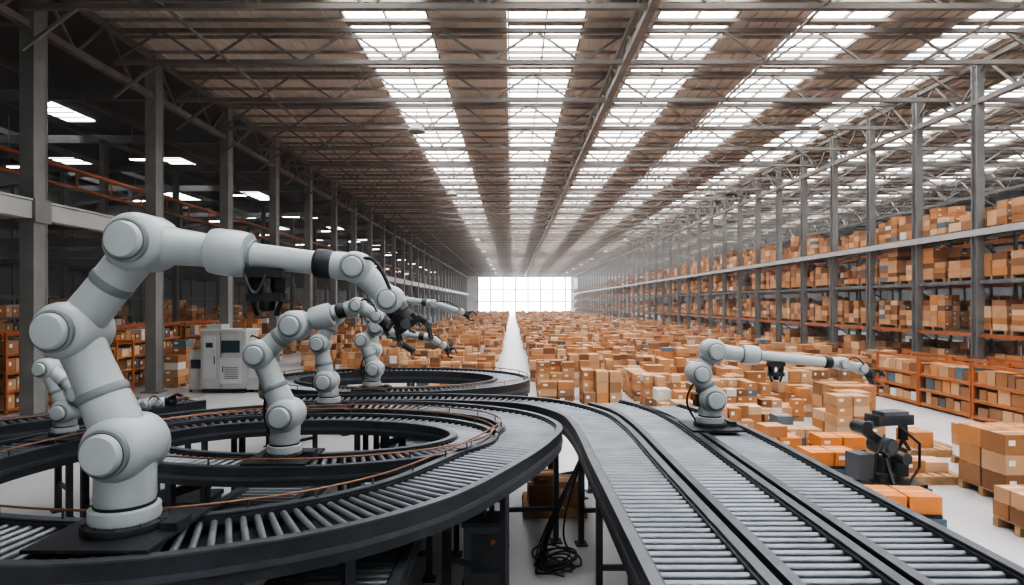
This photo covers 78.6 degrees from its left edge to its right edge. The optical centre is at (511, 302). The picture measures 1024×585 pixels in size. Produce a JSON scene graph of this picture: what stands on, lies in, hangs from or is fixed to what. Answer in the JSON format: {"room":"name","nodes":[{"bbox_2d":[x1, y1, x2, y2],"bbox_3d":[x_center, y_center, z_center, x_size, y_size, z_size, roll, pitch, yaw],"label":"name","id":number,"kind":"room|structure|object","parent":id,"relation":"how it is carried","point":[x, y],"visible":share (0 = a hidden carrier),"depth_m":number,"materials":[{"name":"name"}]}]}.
{"room":"distribution center","nodes":[
{"label":"distribution center","id":0,"kind":"room"},
{"bbox_2d":[0,160,400,322],"bbox_3d":[-30.150,-3.000,78.000,0.300,12.000,184.000,0,0,0],"label":"wall","id":1,"kind":"structure","parent":0,"point":[198,288],"depth_m":44.76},
{"bbox_2d":[0,0,442,258],"bbox_3d":[-21.200,-8.500,78.000,17.600,0.200,184.000,0,0,0],"label":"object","id":2,"kind":"structure","parent":0,"point":[64,68],"depth_m":29.12,"materials":[{"name":"grey metal"}]},
{"bbox_2d":[0,314,1023,584],"bbox_3d":[3.000,3.100,78.000,66.000,0.200,184.000,0,0,0],"label":"floor","id":3,"kind":"structure","parent":0,"point":[969,514],"depth_m":9.51,"materials":[{"name":"concrete"}]},
{"bbox_2d":[0,297,18,357],"bbox_3d":[-17.200,1.400,21.200,0.960,3.200,2.360,0,0,0],"label":"shelving unit","id":4,"kind":"object","parent":3,"relation":"on","point":[6,311],"visible":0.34,"depth_m":20.94,"materials":[{"name":"orange metal"}]},
{"bbox_2d":[0,330,51,414],"bbox_3d":[-14.000,1.900,17.800,0.960,2.200,2.160,0,0,0],"label":"shelving unit","id":5,"kind":"object","parent":3,"relation":"on","point":[9,365],"visible":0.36,"depth_m":16.95,"materials":[{"name":"paint"}]},
{"bbox_2d":[48,297,68,304],"bbox_3d":[-17.200,1.400,23.800,0.960,3.200,2.360,0,0,0],"label":"shelving unit","id":6,"kind":"object","parent":3,"relation":"on","point":[49,298],"visible":0.02,"depth_m":22.88,"materials":[{"name":"brown metal"}]},
{"bbox_2d":[0,395,211,516],"bbox_3d":[-7.862,2.246,7.831,7.566,1.508,1.512,0,0,-37],"label":"conveyor","id":7,"kind":"object","parent":3,"relation":"on","point":[23,425],"visible":0.36,"depth_m":8.63,"materials":[{"name":"metal"}]},
{"bbox_2d":[110,298,132,345],"bbox_3d":[-17.200,1.400,26.400,0.960,3.200,2.360,0,0,0],"label":"shelving unit","id":8,"kind":"object","parent":3,"relation":"on","point":[124,311],"visible":0.05,"depth_m":27.10,"materials":[{"name":"orange metal"}]},
{"bbox_2d":[110,340,134,394],"bbox_3d":[-12.500,2.075,19.000,1.560,1.850,0.860,0,0,0],"label":"shelving unit","id":9,"kind":"object","parent":3,"relation":"on","point":[120,355],"visible":0.09,"depth_m":19.32,"materials":[{"name":"paint"}]},
{"bbox_2d":[110,324,144,384],"bbox_3d":[-14.000,1.900,22.400,0.960,2.200,2.160,0,0,0],"label":"shelving unit","id":10,"kind":"object","parent":3,"relation":"on","point":[138,335],"visible":0.3,"depth_m":22.63,"materials":[{"name":"paint"}]},
{"bbox_2d":[128,322,180,370],"bbox_3d":[-14.100,1.900,24.700,0.960,2.200,2.160,0,0,0],"label":"shelving unit","id":11,"kind":"object","parent":3,"relation":"on","point":[170,332],"visible":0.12,"depth_m":24.99,"materials":[{"name":"paint"}]},
{"bbox_2d":[164,321,210,352],"bbox_3d":[-14.000,1.900,27.000,0.960,2.200,2.160,0,0,0],"label":"shelving unit","id":12,"kind":"object","parent":3,"relation":"on","point":[189,332],"visible":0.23,"depth_m":26.71,"materials":[{"name":"paint"}]},
{"bbox_2d":[157,489,223,506],"bbox_3d":[-3.900,2.638,7.400,0.740,0.725,0.540,0,0,0],"label":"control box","id":13,"kind":"object","parent":3,"relation":"on","point":[193,497],"visible":0.18,"depth_m":7.36,"materials":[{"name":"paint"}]},
{"bbox_2d":[191,319,219,326],"bbox_3d":[-14.100,1.900,29.300,0.960,2.200,2.160,0,0,0],"label":"shelving unit","id":14,"kind":"object","parent":3,"relation":"on","point":[211,320],"visible":0.05,"depth_m":29.09,"materials":[{"name":"paint"}]},
{"bbox_2d":[189,320,260,392],"bbox_3d":[-9.560,1.790,21.300,2.620,2.420,1.100,0,0,0],"label":"tall cabinet","id":15,"kind":"object","parent":3,"relation":"on","point":[218,366],"visible":0.74,"depth_m":20.80,"materials":[{"name":"metal"}]},
{"bbox_2d":[0,9,465,325],"bbox_3d":[-21.004,-2.362,78.000,18.009,10.725,184.000,0,0,0],"label":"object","id":16,"kind":"structure","parent":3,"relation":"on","point":[57,92],"depth_m":33.44,"materials":[{"name":"metal"}]},
{"bbox_2d":[8,116,8,147],"label":"lamps","id":17,"kind":"object","parent":16,"relation":"hanging from","point":[8,116],"depth_m":25.49,"materials":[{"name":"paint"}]},
{"bbox_2d":[5,153,18,167],"label":"lamps","id":18,"kind":"object","parent":16,"relation":"hanging from","point":[7,165],"depth_m":25.40,"materials":[{"name":"paint"}]},
{"bbox_2d":[128,116,144,164],"label":"lamps","id":19,"kind":"object","parent":16,"relation":"hanging from","point":[136,158],"depth_m":25.40,"materials":[{"name":"paint"}]},
{"bbox_2d":[132,172,144,211],"label":"lamps","id":20,"kind":"object","parent":16,"relation":"hanging from","point":[136,200],"depth_m":33.99,"materials":[{"name":"paint"}]},
{"bbox_2d":[0,145,451,284],"bbox_3d":[-16.000,-4.532,78.000,0.220,0.735,184.000,0,0,0],"label":"rail","id":21,"kind":"object","parent":16,"relation":"attached to","point":[2,148],"visible":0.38,"depth_m":26.27,"materials":[{"name":"metal"}]},
{"bbox_2d":[0,191,467,294],"bbox_3d":[-20.900,-2.312,78.000,18.200,0.525,184.000,0,0,0],"label":"beam","id":22,"kind":"structure","parent":16,"relation":"attached to","point":[64,218],"depth_m":22.80,"materials":[{"name":"metal"}]},
{"bbox_2d":[233,193,246,195],"label":"lamps","id":23,"kind":"object","parent":16,"relation":"hanging from","point":[234,194],"depth_m":33.87,"materials":[{"name":"paint"}]},
{"bbox_2d":[282,192,299,216],"label":"lamps","id":24,"kind":"object","parent":16,"relation":"hanging from","point":[298,215],"depth_m":42.37,"materials":[{"name":"paint"}]},
{"bbox_2d":[295,226,303,246],"label":"lamps","id":25,"kind":"object","parent":16,"relation":"hanging from","point":[296,243],"depth_m":59.50,"materials":[{"name":"paint"}]},
{"bbox_2d":[15,0,466,415],"bbox_3d":[-12.000,-2.600,76.650,0.600,11.200,175.500,0,0,0],"label":"columns","id":26,"kind":"structure","parent":3,"relation":"on","point":[33,62],"depth_m":20.76,"materials":[{"name":"metal"}]},
{"bbox_2d":[208,485,343,584],"bbox_3d":[-2.600,2.508,4.900,0.824,0.984,6.960,0,0,0],"label":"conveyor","id":27,"kind":"object","parent":3,"relation":"on","point":[239,492],"visible":0.12,"depth_m":6.71,"materials":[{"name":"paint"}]},
{"bbox_2d":[0,401,562,584],"bbox_3d":[-2.652,2.246,6.895,6.592,1.508,6.314,0,0,0],"label":"conveyor","id":28,"kind":"object","parent":3,"relation":"on","point":[234,546],"visible":0.7,"depth_m":4.85,"materials":[{"name":"metal"}]},
{"bbox_2d":[22,358,183,442],"bbox_3d":[-4.716,1.106,7.350,1.708,0.920,0.660,0,0,0],"label":"robot","id":29,"kind":"object","parent":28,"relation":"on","point":[64,413],"visible":0.73,"depth_m":7.25,"materials":[{"name":"metal"}]},
{"bbox_2d":[19,212,433,553],"bbox_3d":[-1.881,0.477,4.320,2.667,2.179,0.840,0,0,0],"label":"robot","id":30,"kind":"object","parent":28,"relation":"on","point":[122,448],"visible":1,"depth_m":4.19,"materials":[{"name":"metal"}]},
{"bbox_2d":[306,303,420,409],"bbox_3d":[-2.239,0.768,9.500,1.721,1.597,0.660,0,0,0],"label":"robot","id":31,"kind":"object","parent":28,"relation":"on","point":[326,381],"visible":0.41,"depth_m":9.37,"materials":[{"name":"metal"}]},
{"bbox_2d":[157,408,497,557],"bbox_3d":[-2.450,2.246,7.450,4.645,1.508,3.077,0,0,0],"label":"conveyor","id":32,"kind":"object","parent":3,"relation":"on","point":[192,469],"visible":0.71,"depth_m":6.67,"materials":[{"name":"metal"}]},
{"bbox_2d":[240,297,396,465],"bbox_3d":[-1.887,0.755,6.330,1.602,1.623,0.660,0,0,0],"label":"robot","id":33,"kind":"object","parent":32,"relation":"on","point":[285,413],"visible":0.97,"depth_m":6.22,"materials":[{"name":"metal"}]},
{"bbox_2d":[263,438,436,584],"bbox_3d":[-1.300,2.508,5.900,0.974,0.984,8.960,0,0,0],"label":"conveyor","id":34,"kind":"object","parent":3,"relation":"on","point":[394,566],"visible":0.14,"depth_m":4.84,"materials":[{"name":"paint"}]},
{"bbox_2d":[258,365,529,448],"bbox_3d":[-2.398,2.246,13.100,5.571,1.508,4.270,0,0,0],"label":"conveyor","id":35,"kind":"object","parent":3,"relation":"on","point":[462,380],"visible":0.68,"depth_m":13.55,"materials":[{"name":"metal"}]},
{"bbox_2d":[351,322,456,391],"bbox_3d":[-1.929,0.932,11.400,1.871,1.268,0.660,0,0,0],"label":"robot","id":36,"kind":"object","parent":35,"relation":"on","point":[374,368],"visible":0.81,"depth_m":11.29,"materials":[{"name":"metal"}]},
{"bbox_2d":[352,296,476,370],"bbox_3d":[-2.254,0.639,14.750,2.848,1.854,0.660,0,0,0],"label":"robot","id":37,"kind":"object","parent":35,"relation":"on","point":[376,346],"visible":0.44,"depth_m":14.67,"materials":[{"name":"metal"}]},
{"bbox_2d":[461,509,499,584],"bbox_3d":[-0.300,2.421,6.737,0.460,1.158,0.415,0,0,0],"label":"control box","id":38,"kind":"object","parent":3,"relation":"on","point":[481,532],"visible":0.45,"depth_m":6.58,"materials":[{"name":"paint"}]},
{"bbox_2d":[267,393,782,584],"bbox_3d":[0.277,2.283,6.590,4.374,1.434,11.178,0,0,-28],"label":"conveyor","id":39,"kind":"object","parent":3,"relation":"on","point":[661,532],"visible":0.75,"depth_m":5.18,"materials":[{"name":"metal"}]},
{"bbox_2d":[531,459,581,576],"bbox_3d":[0.537,2.388,7.115,0.631,1.192,0.818,0,0,0],"label":"cable bundle","id":40,"kind":"object","parent":39,"relation":"attached to","point":[549,566],"visible":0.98,"depth_m":7.21,"materials":[{"name":"black rubber"}]},
{"bbox_2d":[522,469,586,517],"bbox_3d":[0.600,2.715,9.100,0.900,0.568,0.800,0,0,0],"label":"carton","id":41,"kind":"object","parent":3,"relation":"on","point":[539,492],"visible":0.51,"depth_m":8.76,"materials":[{"name":"brown cardboard"}]},
{"bbox_2d":[585,400,913,584],"bbox_3d":[1.859,2.283,5.529,1.005,1.434,9.241,0,0,-3],"label":"conveyor","id":42,"kind":"object","parent":3,"relation":"on","point":[797,547],"visible":0.82,"depth_m":4.72,"materials":[{"name":"metal"}]},
{"bbox_2d":[571,65,984,364],"bbox_3d":[16.000,-2.600,79.100,0.450,11.200,179.650,0,0,0],"label":"columns","id":43,"kind":"structure","parent":3,"relation":"on","point":[977,85],"depth_m":34.15,"materials":[{"name":"metal"}]},
{"bbox_2d":[756,422,801,449],"bbox_3d":[4.900,2.632,11.695,0.890,0.733,0.630,0,0,0],"label":"cartons","id":44,"kind":"object","parent":3,"relation":"on","point":[778,431],"visible":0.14,"depth_m":11.50,"materials":[{"name":"orange cardboard"}]},
{"bbox_2d":[573,199,1023,363],"bbox_3d":[18.017,-0.356,85.500,4.455,6.722,153.690,0,0,0],"label":"shelving unit","id":45,"kind":"object","parent":3,"relation":"on","point":[1014,229],"visible":0.3,"depth_m":27.46,"materials":[{"name":"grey metal"}]},
{"bbox_2d":[797,446,852,474],"bbox_3d":[5.350,2.735,10.595,0.890,0.527,0.630,0,0,0],"label":"cartons","id":46,"kind":"object","parent":3,"relation":"on","point":[833,457],"visible":0.24,"depth_m":10.35,"materials":[{"name":"orange cardboard"}]},
{"bbox_2d":[638,403,1023,584],"bbox_3d":[2.612,2.283,5.374,1.009,1.434,8.934,0,0,-2],"label":"conveyor","id":47,"kind":"object","parent":3,"relation":"on","point":[923,551],"visible":0.62,"depth_m":4.66,"materials":[{"name":"metal"}]},
{"bbox_2d":[678,339,884,431],"bbox_3d":[3.441,1.010,7.900,2.504,1.112,0.660,0,0,0],"label":"robot","id":48,"kind":"object","parent":47,"relation":"on","point":[710,400],"visible":1,"depth_m":7.81,"materials":[{"name":"metal"}]},
{"bbox_2d":[806,432,865,451],"bbox_3d":[6.100,2.735,11.745,0.890,0.527,0.630,0,0,0],"label":"cartons","id":49,"kind":"object","parent":3,"relation":"on","point":[851,440],"visible":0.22,"depth_m":11.51,"materials":[{"name":"orange cardboard"}]},
{"bbox_2d":[845,409,932,491],"bbox_3d":[5.501,2.300,9.294,1.068,1.396,0.756,0,0,-11],"label":"robot","id":50,"kind":"object","parent":3,"relation":"on","point":[891,467],"visible":0.77,"depth_m":9.18,"materials":[{"name":"black plastic"}]},
{"bbox_2d":[865,485,946,527],"bbox_3d":[5.099,2.735,8.245,0.890,0.527,0.630,0,0,6],"label":"cartons","id":51,"kind":"object","parent":3,"relation":"on","point":[918,499],"visible":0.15,"depth_m":8.01,"materials":[{"name":"orange cardboard"}]},
{"bbox_2d":[876,351,952,405],"bbox_3d":[12.300,2.275,19.200,1.060,1.450,2.060,0,0,0],"label":"shelving unit","id":52,"kind":"object","parent":3,"relation":"on","point":[901,374],"visible":0.62,"depth_m":19.02,"materials":[{"name":"paint"}]},
{"bbox_2d":[918,356,1011,419],"bbox_3d":[12.300,2.275,17.100,1.060,1.450,2.060,0,0,0],"label":"shelving unit","id":53,"kind":"object","parent":3,"relation":"on","point":[948,386],"visible":0.67,"depth_m":16.96,"materials":[{"name":"paint"}]},
{"bbox_2d":[971,364,1023,422],"bbox_3d":[12.300,2.275,15.000,1.060,1.450,2.060,0,0,0],"label":"shelving unit","id":54,"kind":"object","parent":3,"relation":"on","point":[1007,395],"visible":1,"depth_m":15.23,"materials":[{"name":"paint"}]},
{"bbox_2d":[986,357,1023,370],"bbox_3d":[14.200,2.275,17.000,1.060,1.450,2.060,0,0,0],"label":"shelving unit","id":55,"kind":"object","parent":3,"relation":"on","point":[1021,361],"visible":0.06,"depth_m":17.43,"materials":[{"name":"paint"}]},
{"bbox_2d":[405,276,642,313],"bbox_3d":[3.000,-3.000,170.000,66.000,12.000,0.300,0,0,0],"label":"wall","id":56,"kind":"structure","parent":0,"point":[472,282],"depth_m":169.86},
{"bbox_2d":[478,276,570,312],"bbox_3d":[4.350,-2.110,169.900,27.380,10.220,0.250,0,0,0],"label":"window","id":57,"kind":"structure","parent":56,"relation":"in","point":[490,289],"depth_m":169.78,"materials":[{"name":"glass"}]},
{"bbox_2d":[64,0,1023,262],"bbox_3d":[11.800,-8.300,77.950,48.200,0.100,182.960,0,0,0],"label":"ceiling purlins","id":58,"kind":"structure","parent":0,"point":[79,1],"depth_m":25.41,"materials":[{"name":"grey metal"}]},
{"bbox_2d":[93,11,1023,235],"bbox_3d":[11.800,-8.470,78.000,48.400,0.260,184.000,0,0,0],"label":"ceiling","id":59,"kind":"structure","parent":0,"point":[153,44],"depth_m":24.28,"materials":[{"name":"metal"}]},
{"bbox_2d":[48,102,396,252],"bbox_3d":[-23.000,-8.355,87.500,7.700,0.090,146.660,0,0,0],"label":"skylights","id":60,"kind":"object","parent":59,"relation":"attached to","point":[54,109],"visible":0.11,"depth_m":36.72,"materials":[{"name":"glass"}]},
{"bbox_2d":[339,11,487,221],"bbox_3d":[-3.725,-8.475,78.000,2.530,0.170,183.600,0,0,0],"label":"skylight","id":61,"kind":"object","parent":59,"relation":"attached to","point":[380,44],"visible":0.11,"depth_m":24.07,"materials":[{"name":"glass"}]},
{"bbox_2d":[0,0,1023,279],"bbox_3d":[11.958,-7.226,77.988,48.117,2.108,184.025,0,0,0],"label":"roof trusses","id":62,"kind":"object","parent":59,"relation":"attached to","point":[622,58],"visible":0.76,"depth_m":25.85,"materials":[{"name":"metal"}]},
{"bbox_2d":[408,112,425,133],"label":"lamps","id":63,"kind":"object","parent":62,"relation":"hanging from","point":[417,128],"depth_m":23.46,"materials":[{"name":"metal"}]},
{"bbox_2d":[446,190,457,196],"label":"lamps","id":64,"kind":"object","parent":62,"relation":"hanging from","point":[452,193],"depth_m":37.45,"materials":[{"name":"metal"}]},
{"bbox_2d":[704,190,715,196],"label":"lamps","id":65,"kind":"object","parent":62,"relation":"hanging from","point":[710,193],"depth_m":37.46,"materials":[{"name":"metal"}]},
{"bbox_2d":[818,112,837,133],"label":"lamps","id":66,"kind":"object","parent":62,"relation":"hanging from","point":[827,128],"depth_m":23.48,"materials":[{"name":"metal"}]},
{"bbox_2d":[507,11,587,221],"bbox_3d":[1.025,-8.475,78.000,2.330,0.170,183.600,0,0,0],"label":"skylight","id":67,"kind":"object","parent":59,"relation":"attached to","point":[527,44],"visible":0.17,"depth_m":24.21,"materials":[{"name":"glass"}]},
{"bbox_2d":[553,11,741,221],"bbox_3d":[5.450,-8.475,78.000,2.380,0.170,183.600,0,0,0],"label":"skylight","id":68,"kind":"object","parent":59,"relation":"attached to","point":[662,44],"visible":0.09,"depth_m":24.07,"materials":[{"name":"glass"}]},
{"bbox_2d":[596,11,895,221],"bbox_3d":[9.875,-8.475,78.000,2.430,0.170,183.600,0,0,0],"label":"skylight","id":69,"kind":"object","parent":59,"relation":"attached to","point":[808,44],"visible":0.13,"depth_m":24.21,"materials":[{"name":"glass"}]},
{"bbox_2d":[642,11,1023,221],"bbox_3d":[14.550,-8.475,78.000,2.280,0.170,183.600,0,0,0],"label":"skylight","id":70,"kind":"object","parent":59,"relation":"attached to","point":[964,44],"visible":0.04,"depth_m":24.18,"materials":[{"name":"glass"}]},
{"bbox_2d":[693,80,1023,221],"bbox_3d":[19.800,-8.475,78.000,2.380,0.170,183.600,0,0,0],"label":"skylight","id":71,"kind":"object","parent":59,"relation":"attached to","point":[1016,93],"visible":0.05,"depth_m":29.81,"materials":[{"name":"glass"}]},
{"bbox_2d":[743,121,1023,221],"bbox_3d":[24.800,-8.475,78.000,2.380,0.170,183.600,0,0,0],"label":"skylight","id":72,"kind":"object","parent":59,"relation":"attached to","point":[991,133],"visible":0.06,"depth_m":36.16,"materials":[{"name":"glass"}]},
{"bbox_2d":[789,155,1023,221],"bbox_3d":[29.800,-8.475,78.000,2.380,0.170,183.600,0,0,0],"label":"skylight","id":73,"kind":"object","parent":59,"relation":"attached to","point":[1014,156],"visible":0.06,"depth_m":43.53,"materials":[{"name":"glass"}]},
{"bbox_2d":[645,187,1023,344],"bbox_3d":[36.150,-3.000,78.000,0.300,12.000,184.000,0,0,0],"label":"wall","id":74,"kind":"structure","parent":0,"point":[997,291],"depth_m":57.10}
]}

